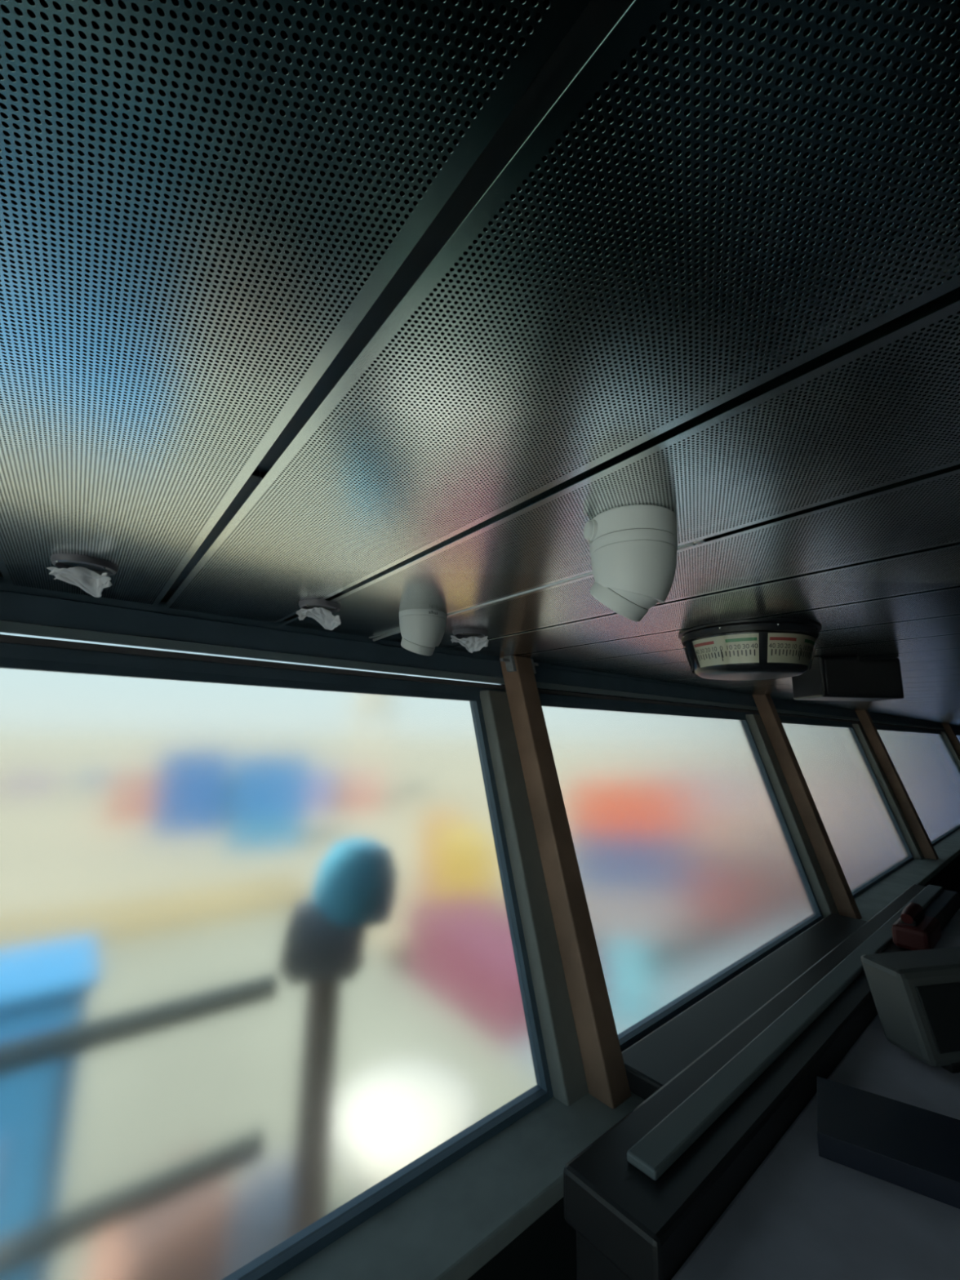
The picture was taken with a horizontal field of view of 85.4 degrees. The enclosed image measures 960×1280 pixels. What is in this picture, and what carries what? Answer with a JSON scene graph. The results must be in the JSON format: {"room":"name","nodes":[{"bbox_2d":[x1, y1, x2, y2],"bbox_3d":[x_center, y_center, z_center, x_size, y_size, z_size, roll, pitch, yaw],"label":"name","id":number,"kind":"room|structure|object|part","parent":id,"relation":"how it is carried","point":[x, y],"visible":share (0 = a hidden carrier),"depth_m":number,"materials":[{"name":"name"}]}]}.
{"room":"ship's bridge","nodes":[
{"label":"ship's bridge","id":0,"kind":"room"},
{"bbox_2d":[0,0,959,725],"bbox_3d":[4.977,0.451,3.971,15.455,0.102,4.830,9,-13,-37],"label":"ceiling","id":1,"kind":"structure","parent":0,"point":[368,308],"depth_m":0.39,"materials":[{"name":"black metal"}]},
{"bbox_2d":[50,553,118,576],"bbox_3d":[-0.744,-0.139,0.980,0.103,0.014,0.103,9,-13,-37],"label":"recessed light","id":2,"kind":"object","parent":1,"relation":"in","point":[63,561],"visible":0.88,"depth_m":0.96,"materials":[{"name":"grey metal"}]},
{"bbox_2d":[47,566,112,598],"bbox_3d":[-0.747,-0.108,0.980,0.109,0.045,0.058,3,-10,-9],"label":"cloth","id":3,"kind":"object","parent":2,"relation":"hanging from","point":[95,584],"visible":1,"depth_m":0.97,"materials":[{"name":"white fabric"}]},
{"bbox_2d":[61,561,108,571],"bbox_3d":[-0.744,-0.141,0.980,0.079,0.001,0.079,9,-13,-37],"label":"diffuser","id":4,"kind":"object","parent":2,"relation":"attached to","point":[86,566],"depth_m":0.98,"materials":[{"name":"black plastic"}]},
{"bbox_3d":[0.199,-0.347,-0.208,0.286,0.018,3.744,9,-13,-37],"label":"panel","id":5,"kind":"part","parent":1,"relation":"part of","materials":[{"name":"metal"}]},
{"bbox_2d":[298,599,341,613],"bbox_3d":[-0.391,-0.080,1.271,0.100,0.014,0.100,9,-13,-37],"label":"recessed light","id":6,"kind":"object","parent":1,"relation":"in","point":[334,607],"visible":0.82,"depth_m":1.24,"materials":[{"name":"grey metal"}]},
{"bbox_2d":[296,607,341,631],"bbox_3d":[-0.394,-0.051,1.269,0.104,0.048,0.060,5,-11,-22],"label":"cloth","id":7,"kind":"object","parent":6,"relation":"hanging from","point":[329,620],"visible":1,"depth_m":1.27,"materials":[{"name":"white fabric"}]},
{"bbox_2d":[305,605,333,609],"bbox_3d":[-0.391,-0.083,1.272,0.077,0.001,0.077,9,-13,-37],"label":"diffuser","id":8,"kind":"object","parent":6,"relation":"attached to","point":[326,607],"depth_m":1.28,"materials":[{"name":"black plastic"}]},
{"bbox_2d":[372,629,400,641],"bbox_3d":[-0.288,-0.015,1.621,0.011,0.014,0.200,8,-12,-36],"label":"conduit","id":9,"kind":"object","parent":1,"relation":"attached to","point":[396,632],"visible":0.79,"depth_m":1.62,"materials":[{"name":"silver metal"}]},
{"bbox_2d":[399,608,447,655],"bbox_3d":[-0.149,-0.013,1.345,0.125,0.110,0.126,9,-13,-37],"label":"camera","id":10,"kind":"object","parent":1,"relation":"attached to","point":[422,630],"visible":1,"depth_m":1.30,"materials":[{"name":"white plastic"}]},
{"bbox_2d":[400,637,435,655],"bbox_3d":[-0.161,0.015,1.352,0.089,0.056,0.087,9,-13,-37],"label":"hood","id":11,"kind":"object","parent":10,"relation":"attached to","point":[416,645],"depth_m":1.31,"materials":[{"name":"white plastic"}]},
{"bbox_2d":[452,628,488,638],"bbox_3d":[-0.030,-0.018,1.580,0.108,0.014,0.108,9,-13,-37],"label":"recessed light","id":12,"kind":"object","parent":1,"relation":"in","point":[460,633],"visible":0.91,"depth_m":1.55,"materials":[{"name":"grey metal"}]},
{"bbox_2d":[451,635,488,653],"bbox_3d":[-0.031,0.014,1.584,0.111,0.043,0.065,1,-10,-1],"label":"cloth","id":13,"kind":"object","parent":12,"relation":"hanging from","point":[472,644],"visible":1,"depth_m":1.57,"materials":[{"name":"white fabric"}]},
{"bbox_2d":[458,633,481,635],"bbox_3d":[-0.030,-0.020,1.580,0.083,0.001,0.083,9,-13,-37],"label":"diffuser","id":14,"kind":"object","parent":12,"relation":"attached to","point":[460,634],"depth_m":1.60,"materials":[{"name":"black plastic"}]},
{"bbox_3d":[0.663,-0.271,0.167,0.286,0.018,3.780,9,-13,-37],"label":"panel","id":15,"kind":"part","parent":1,"relation":"part of","materials":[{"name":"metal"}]},
{"bbox_2d":[583,504,677,622],"bbox_3d":[0.212,-0.098,0.728,0.125,0.145,0.122,9,-13,-37],"label":"ceiling spotlight","id":16,"kind":"object","parent":1,"relation":"attached to","point":[633,548],"visible":1,"depth_m":0.69,"materials":[{"name":"white plastic"}]},
{"bbox_2d":[590,581,648,622],"bbox_3d":[0.198,-0.057,0.740,0.085,0.069,0.077,9,-13,-37],"label":"hood","id":17,"kind":"object","parent":16,"relation":"attached to","point":[622,597],"depth_m":0.70,"materials":[{"name":"white plastic"}]},
{"bbox_3d":[0.895,-0.233,0.354,0.286,0.018,3.798,9,-13,-37],"label":"panel","id":18,"kind":"part","parent":1,"relation":"part of","materials":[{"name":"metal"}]},
{"bbox_3d":[1.128,-0.195,0.541,0.286,0.018,3.816,9,-13,-37],"label":"panel","id":19,"kind":"part","parent":1,"relation":"part of","materials":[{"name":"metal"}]},
{"bbox_3d":[1.360,-0.157,0.728,0.286,0.018,3.835,9,-13,-37],"label":"panel","id":20,"kind":"part","parent":1,"relation":"part of","materials":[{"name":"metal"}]},
{"bbox_2d":[678,618,822,680],"bbox_3d":[0.767,0.041,1.490,0.366,0.130,0.366,9,-13,-37],"label":"indicator","id":21,"kind":"object","parent":1,"relation":"attached to","point":[757,649],"visible":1,"depth_m":1.36,"materials":[{"name":"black plastic"}]},
{"bbox_3d":[0.767,0.048,1.489,0.345,0.081,0.345,9,-13,-37],"label":"glass","id":22,"kind":"part","parent":21,"relation":"part of","materials":[{"name":"white glass"}]},
{"bbox_3d":[1.592,-0.119,0.915,0.286,0.018,3.853,9,-13,-37],"label":"panel","id":23,"kind":"part","parent":1,"relation":"part of","materials":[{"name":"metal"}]},
{"bbox_3d":[1.824,-0.081,1.103,0.286,0.018,3.871,9,-13,-37],"label":"panel","id":24,"kind":"part","parent":1,"relation":"part of","materials":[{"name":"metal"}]},
{"bbox_3d":[2.056,-0.043,1.290,0.286,0.018,3.889,9,-13,-37],"label":"panel","id":25,"kind":"part","parent":1,"relation":"part of","materials":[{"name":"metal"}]},
{"bbox_3d":[2.288,-0.005,1.477,0.286,0.018,3.907,9,-13,-37],"label":"panel","id":26,"kind":"part","parent":1,"relation":"part of","materials":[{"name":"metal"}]},
{"bbox_3d":[2.521,0.033,1.664,0.286,0.018,3.925,9,-13,-37],"label":"panel","id":27,"kind":"part","parent":1,"relation":"part of","materials":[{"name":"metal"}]},
{"bbox_3d":[2.753,0.070,1.851,0.286,0.018,3.943,9,-13,-37],"label":"panel","id":28,"kind":"part","parent":1,"relation":"part of","materials":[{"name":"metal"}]},
{"bbox_3d":[2.985,0.108,2.039,0.286,0.018,3.961,9,-13,-37],"label":"panel","id":29,"kind":"part","parent":1,"relation":"part of","materials":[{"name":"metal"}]},
{"bbox_2d":[791,656,903,701],"bbox_3d":[1.387,0.150,1.974,0.300,0.150,0.190,1,-10,-1],"label":"box","id":30,"kind":"object","parent":1,"relation":"hanging from","point":[840,678],"visible":0.95,"depth_m":1.89,"materials":[{"name":"black metal"}]},
{"bbox_3d":[1.389,0.136,1.887,0.270,0.128,0.007,1,-10,-1],"label":"plate","id":31,"kind":"part","parent":30,"relation":"part of","materials":[{"name":"black metal"}]},
{"bbox_3d":[3.217,0.146,2.226,0.286,0.018,3.979,9,-13,-37],"label":"panel","id":32,"kind":"part","parent":1,"relation":"part of","materials":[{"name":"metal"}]},
{"bbox_3d":[3.449,0.184,2.413,0.286,0.018,3.997,9,-13,-37],"label":"panel","id":33,"kind":"part","parent":1,"relation":"part of","materials":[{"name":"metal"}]},
{"bbox_3d":[3.681,0.222,2.600,0.286,0.018,4.015,9,-13,-37],"label":"panel","id":34,"kind":"part","parent":1,"relation":"part of","materials":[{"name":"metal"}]},
{"bbox_3d":[3.913,0.260,2.788,0.286,0.018,4.033,9,-13,-37],"label":"panel","id":35,"kind":"part","parent":1,"relation":"part of","materials":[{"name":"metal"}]},
{"bbox_3d":[4.146,0.298,2.975,0.286,0.018,4.051,9,-13,-37],"label":"panel","id":36,"kind":"part","parent":1,"relation":"part of","materials":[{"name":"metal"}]},
{"bbox_3d":[4.378,0.336,3.162,0.286,0.018,4.069,9,-13,-37],"label":"panel","id":37,"kind":"part","parent":1,"relation":"part of","materials":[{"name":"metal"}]},
{"bbox_3d":[4.610,0.374,3.349,0.286,0.018,4.087,9,-13,-37],"label":"panel","id":38,"kind":"part","parent":1,"relation":"part of","materials":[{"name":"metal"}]},
{"bbox_3d":[4.842,0.412,3.536,0.286,0.018,4.105,9,-13,-37],"label":"panel","id":39,"kind":"part","parent":1,"relation":"part of","materials":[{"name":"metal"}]},
{"bbox_3d":[5.074,0.450,3.724,0.286,0.018,4.123,9,-13,-37],"label":"panel","id":40,"kind":"part","parent":1,"relation":"part of","materials":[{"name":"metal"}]},
{"bbox_3d":[5.306,0.488,3.911,0.286,0.018,4.141,9,-13,-37],"label":"panel","id":41,"kind":"part","parent":1,"relation":"part of","materials":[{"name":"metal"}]},
{"bbox_3d":[5.538,0.526,4.098,0.286,0.018,4.159,9,-13,-37],"label":"panel","id":42,"kind":"part","parent":1,"relation":"part of","materials":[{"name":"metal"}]},
{"bbox_3d":[5.771,0.564,4.285,0.286,0.018,4.177,9,-13,-37],"label":"panel","id":43,"kind":"part","parent":1,"relation":"part of","materials":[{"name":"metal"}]},
{"bbox_3d":[6.003,0.601,4.472,0.286,0.018,4.195,9,-13,-37],"label":"panel","id":44,"kind":"part","parent":1,"relation":"part of","materials":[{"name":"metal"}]},
{"bbox_3d":[6.235,0.639,4.660,0.286,0.018,4.213,9,-13,-37],"label":"panel","id":45,"kind":"part","parent":1,"relation":"part of","materials":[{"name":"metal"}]},
{"bbox_3d":[6.467,0.677,4.847,0.286,0.018,4.231,9,-13,-37],"label":"panel","id":46,"kind":"part","parent":1,"relation":"part of","materials":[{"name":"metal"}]},
{"bbox_3d":[6.699,0.715,5.034,0.286,0.018,4.249,9,-13,-37],"label":"panel","id":47,"kind":"part","parent":1,"relation":"part of","materials":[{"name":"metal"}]},
{"bbox_3d":[6.931,0.753,5.221,0.286,0.018,4.267,9,-13,-37],"label":"panel","id":48,"kind":"part","parent":1,"relation":"part of","materials":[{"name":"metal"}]},
{"bbox_3d":[7.164,0.791,5.408,0.286,0.018,4.285,9,-13,-37],"label":"panel","id":49,"kind":"part","parent":1,"relation":"part of","materials":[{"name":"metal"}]},
{"bbox_3d":[7.628,0.867,5.783,0.286,0.018,4.321,9,-13,-37],"label":"panel","id":50,"kind":"part","parent":1,"relation":"part of","materials":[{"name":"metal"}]},
{"bbox_3d":[7.860,0.905,5.970,0.286,0.018,4.339,9,-13,-37],"label":"panel","id":51,"kind":"part","parent":1,"relation":"part of","materials":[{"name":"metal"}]},
{"bbox_3d":[8.092,0.943,6.157,0.286,0.018,4.357,9,-13,-37],"label":"panel","id":52,"kind":"part","parent":1,"relation":"part of","materials":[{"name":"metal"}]},
{"bbox_3d":[8.556,1.019,6.532,0.286,0.018,4.394,9,-13,-37],"label":"panel","id":53,"kind":"part","parent":1,"relation":"part of","materials":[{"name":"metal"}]},
{"bbox_2d":[0,576,959,1279],"bbox_3d":[3.892,1.697,5.024,15.200,2.070,0.541,10,-13,-40],"label":"wall","id":54,"kind":"structure","parent":0,"point":[546,1250],"depth_m":1.47,"materials":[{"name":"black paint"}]},
{"bbox_2d":[0,657,553,1279],"bbox_3d":[-0.780,0.644,1.039,2.326,1.224,0.422,10,-13,-40],"label":"window","id":55,"kind":"structure","parent":54,"relation":"in","point":[265,978],"depth_m":1.19,"materials":[{"name":"clear glass"}]},
{"bbox_2d":[480,655,631,1109],"bbox_3d":[0.230,0.736,1.830,0.240,1.400,0.590,10,-13,-40],"label":"window mullion","id":56,"kind":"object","parent":54,"relation":"attached to","point":[583,1051],"depth_m":1.72,"materials":[{"name":"brown paint"}]},
{"bbox_3d":[0.100,0.079,2.024,0.045,0.012,0.020,10,-13,-40],"label":"bracket arm","id":57,"kind":"part","parent":56,"relation":"part of"},
{"bbox_2d":[276,828,959,1279],"bbox_3d":[4.075,2.019,4.745,15.200,0.045,0.261,10,-13,-40],"label":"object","id":58,"kind":"structure","parent":54,"relation":"attached to","point":[451,1224],"depth_m":1.20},
{"bbox_2d":[540,700,823,1051],"bbox_3d":[1.069,0.963,2.624,2.298,1.224,0.423,10,-13,-40],"label":"window","id":59,"kind":"structure","parent":54,"relation":"in","point":[693,873],"depth_m":2.44,"materials":[{"name":"clear glass"}]},
{"bbox_3d":[3.811,0.823,5.293,15.200,0.013,0.003,10,-13,-40],"label":"slit pane","id":60,"kind":"part","parent":54,"relation":"part of","materials":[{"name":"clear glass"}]},
{"bbox_2d":[746,694,862,919],"bbox_3d":[2.056,1.050,3.394,0.205,1.400,0.590,10,-13,-40],"label":"window mullion","id":61,"kind":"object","parent":54,"relation":"attached to","point":[830,887],"depth_m":3.34,"materials":[{"name":"brown paint"}]},
{"bbox_2d":[780,720,914,897],"bbox_3d":[2.954,1.288,4.239,2.350,1.224,0.422,10,-13,-40],"label":"window","id":62,"kind":"structure","parent":54,"relation":"in","point":[868,843],"depth_m":4.29,"materials":[{"name":"clear glass"}]},
{"bbox_2d":[852,710,938,859],"bbox_3d":[3.960,1.379,5.027,0.205,1.400,0.590,10,-13,-40],"label":"trim","id":63,"kind":"structure","parent":54,"relation":"attached to","point":[917,840],"depth_m":4.98,"materials":[{"name":"brown paint"}]},
{"bbox_2d":[875,727,959,845],"bbox_3d":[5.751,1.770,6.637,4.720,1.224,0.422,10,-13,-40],"label":"window","id":64,"kind":"structure","parent":54,"relation":"in","point":[924,762],"depth_m":6.45,"materials":[{"name":"clear glass"}]},
{"bbox_2d":[940,723,959,768],"bbox_3d":[7.649,2.014,8.189,0.205,1.400,0.590,10,-13,-40],"label":"trim","id":65,"kind":"structure","parent":54,"relation":"attached to","point":[948,735],"depth_m":8.33,"materials":[{"name":"brown paint"}]},
{"bbox_2d":[955,733,959,742],"bbox_3d":[8.555,2.253,9.040,2.370,1.224,0.422,10,-13,-40],"label":"window","id":66,"kind":"structure","parent":54,"relation":"in","point":[957,735],"depth_m":9.48,"materials":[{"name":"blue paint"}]},
{"bbox_3d":[4.970,2.535,3.559,15.450,0.050,4.720,9,-13,-37],"label":"floor","id":67,"kind":"structure","parent":0,"visible":0},
{"bbox_2d":[563,884,959,1279],"bbox_3d":[1.779,1.767,2.060,3.710,0.812,1.030,10,-13,-40],"label":"console","id":68,"kind":"object","parent":67,"relation":"on","point":[719,1173],"visible":0.86,"depth_m":1.27,"materials":[{"name":"black metal"}]},
{"bbox_2d":[816,1075,959,1208],"bbox_3d":[1.060,1.282,1.339,0.320,0.054,0.264,-5,-12,32],"label":"panel","id":69,"kind":"object","parent":68,"relation":"on","point":[909,1147],"visible":1,"depth_m":1.30,"materials":[{"name":"black plastic"}]},
{"bbox_2d":[861,946,959,1073],"bbox_3d":[1.627,1.267,1.808,0.480,0.270,0.225,3,-10,-12],"label":"display unit","id":70,"kind":"object","parent":68,"relation":"on","point":[916,993],"visible":1,"depth_m":1.74,"materials":[{"name":"grey plastic"}]},
{"bbox_2d":[891,902,941,950],"bbox_3d":[2.113,1.377,2.520,0.320,0.168,0.140,10,-13,-41],"label":"telephone","id":71,"kind":"object","parent":68,"relation":"on","point":[914,930],"visible":0.98,"depth_m":2.45,"materials":[{"name":"red plastic"}]}
]}

